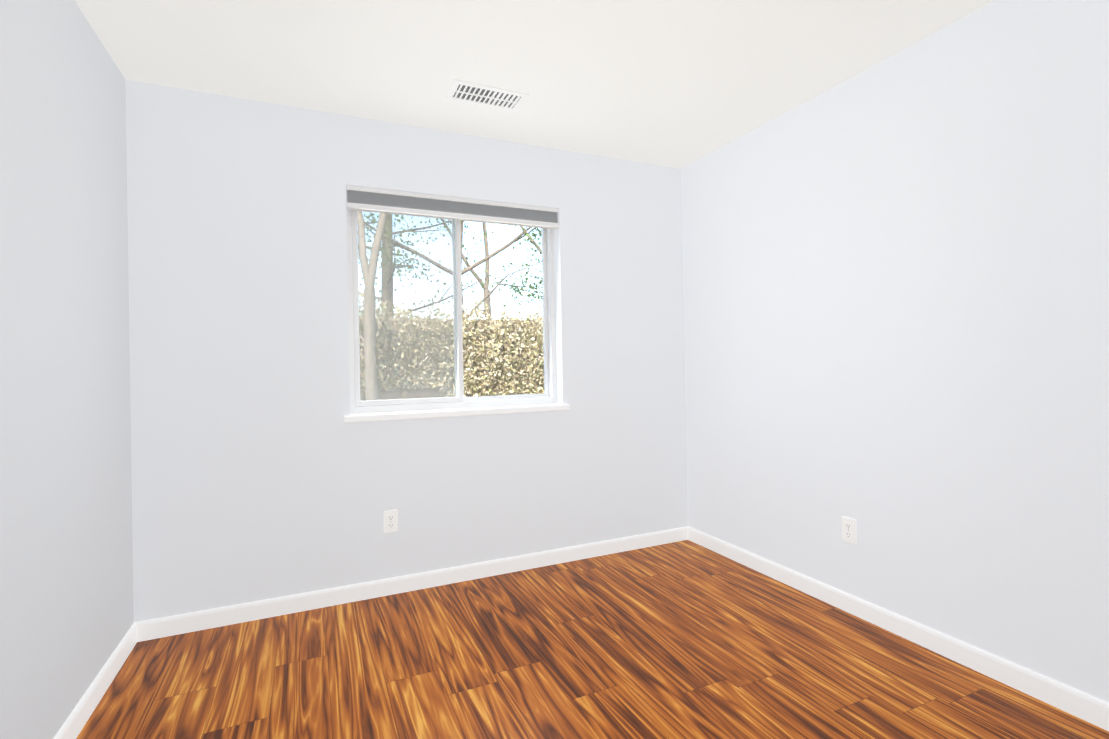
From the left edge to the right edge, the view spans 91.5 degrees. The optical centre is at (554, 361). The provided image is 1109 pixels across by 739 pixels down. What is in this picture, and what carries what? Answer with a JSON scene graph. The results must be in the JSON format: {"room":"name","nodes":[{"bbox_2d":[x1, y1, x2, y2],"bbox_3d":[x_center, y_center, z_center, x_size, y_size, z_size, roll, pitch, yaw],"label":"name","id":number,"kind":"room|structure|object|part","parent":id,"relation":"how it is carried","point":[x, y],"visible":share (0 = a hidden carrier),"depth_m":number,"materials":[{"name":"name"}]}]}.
{"room":"empty bedroom","nodes":[
{"label":"empty bedroom","id":0,"kind":"room"},
{"bbox_2d":[0,0,133,738],"bbox_3d":[-1.206,-0.024,0.688,0.200,2.440,3.950,-1,0,-24],"label":"wall","id":1,"kind":"structure","parent":0,"point":[66,586],"depth_m":1.70,"materials":[{"name":"grey paint"}]},
{"bbox_2d":[53,621,140,738],"bbox_3d":[-1.087,1.153,0.727,0.014,0.082,3.550,-1,0,-24],"label":"baseboard","id":2,"kind":"structure","parent":1,"relation":"attached to","point":[73,725],"depth_m":1.92,"materials":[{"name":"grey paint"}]},
{"bbox_2d":[125,80,687,621],"bbox_3d":[-0.534,-0.028,3.047,2.965,2.440,0.200,-1,0,-24],"label":"wall","id":3,"kind":"structure","parent":0,"point":[261,468],"depth_m":2.68,"materials":[{"name":"grey paint"}]},
{"bbox_2d":[384,510,397,532],"bbox_3d":[-0.843,0.825,2.784,0.070,0.114,0.007,-1,0,-24],"label":"electrical outlet","id":4,"kind":"object","parent":3,"relation":"attached to","point":[390,521],"visible":1,"depth_m":2.78,"materials":[{"name":"grey plastic"}]},
{"bbox_2d":[141,526,688,640],"bbox_3d":[-0.466,1.150,2.947,2.910,0.082,0.014,-1,0,-24],"label":"baseboard","id":5,"kind":"structure","parent":3,"relation":"attached to","point":[151,629],"depth_m":2.76,"materials":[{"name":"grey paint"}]},
{"bbox_2d":[346,185,558,413],"bbox_3d":[-0.536,-0.318,3.039,1.180,1.160,0.172,-1,0,-24],"label":"window","id":6,"kind":"structure","parent":3,"relation":"in","point":[456,211],"depth_m":3.00,"materials":[{"name":"white plastic"}]},
{"bbox_3d":[-0.823,-0.319,2.999,0.588,1.112,0.008,-1,0,-24],"label":"screen panel","id":7,"kind":"part","parent":6,"relation":"part of","materials":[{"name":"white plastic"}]},
{"bbox_2d":[346,185,558,228],"bbox_3d":[-0.521,-0.841,2.986,1.172,0.111,0.052,-1,0,-24],"label":"shade","id":8,"kind":"object","parent":6,"relation":"attached to","point":[366,199],"depth_m":2.94,"materials":[{"name":"white plastic"}]},
{"bbox_2d":[344,403,569,422],"bbox_3d":[-0.499,0.279,2.979,1.236,0.035,0.122,-1,0,-24],"label":"window sill","id":9,"kind":"structure","parent":3,"relation":"attached to","point":[399,415],"depth_m":2.90,"materials":[{"name":"white paint"}]},
{"bbox_2d":[75,0,993,168],"bbox_3d":[0.213,-1.328,1.343,3.365,0.120,3.950,-1,0,-24],"label":"ceiling","id":10,"kind":"structure","parent":0,"point":[679,84],"depth_m":2.23,"materials":[{"name":"white paint"}]},
{"bbox_2d":[445,79,528,111],"bbox_3d":[-0.318,-1.250,2.554,0.355,0.008,0.185,-1,0,-24],"label":"ceiling vent","id":11,"kind":"object","parent":10,"relation":"in","point":[483,95],"visible":1,"depth_m":2.54,"materials":[{"name":"white metal"}]},
{"bbox_2d":[76,540,1108,738],"bbox_3d":[0.260,1.231,1.333,3.365,0.120,3.950,-1,0,-24],"label":"floor","id":12,"kind":"structure","parent":0,"point":[686,639],"depth_m":2.05,"materials":[{"name":"brown wood"}]},
{"bbox_2d":[681,0,1108,702],"bbox_3d":[1.679,-0.073,1.989,0.200,2.440,3.950,-1,0,-24],"label":"wall","id":13,"kind":"structure","parent":0,"point":[895,280],"depth_m":2.15,"materials":[{"name":"grey paint"}]},
{"bbox_2d":[842,516,856,544],"bbox_3d":[1.355,0.777,2.487,0.007,0.114,0.070,-1,0,-24],"label":"electrical outlet","id":14,"kind":"object","parent":13,"relation":"attached to","point":[849,530],"visible":1,"depth_m":2.48,"materials":[{"name":"grey plastic"}]},
{"bbox_2d":[689,527,1108,730],"bbox_3d":[1.604,1.108,1.941,0.014,0.082,3.550,-1,0,-24],"label":"baseboard","id":15,"kind":"structure","parent":13,"relation":"attached to","point":[1077,703],"depth_m":2.14,"materials":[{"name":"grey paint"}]},
{"label":"outside","id":16,"kind":"structure","parent":0,"visible":0},
{"bbox_3d":[-4.614,1.539,23.140,40.000,0.300,39.780,-1,0,-24],"label":"ground","id":17,"kind":"structure","parent":16,"visible":0},
{"bbox_2d":[355,211,543,413],"bbox_3d":[-1.586,-3.583,11.371,20.000,9.852,14.888,-1,0,-24],"label":"garden","id":18,"kind":"object","parent":17,"relation":"on","point":[473,348],"depth_m":7.12,"materials":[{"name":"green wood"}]}
]}

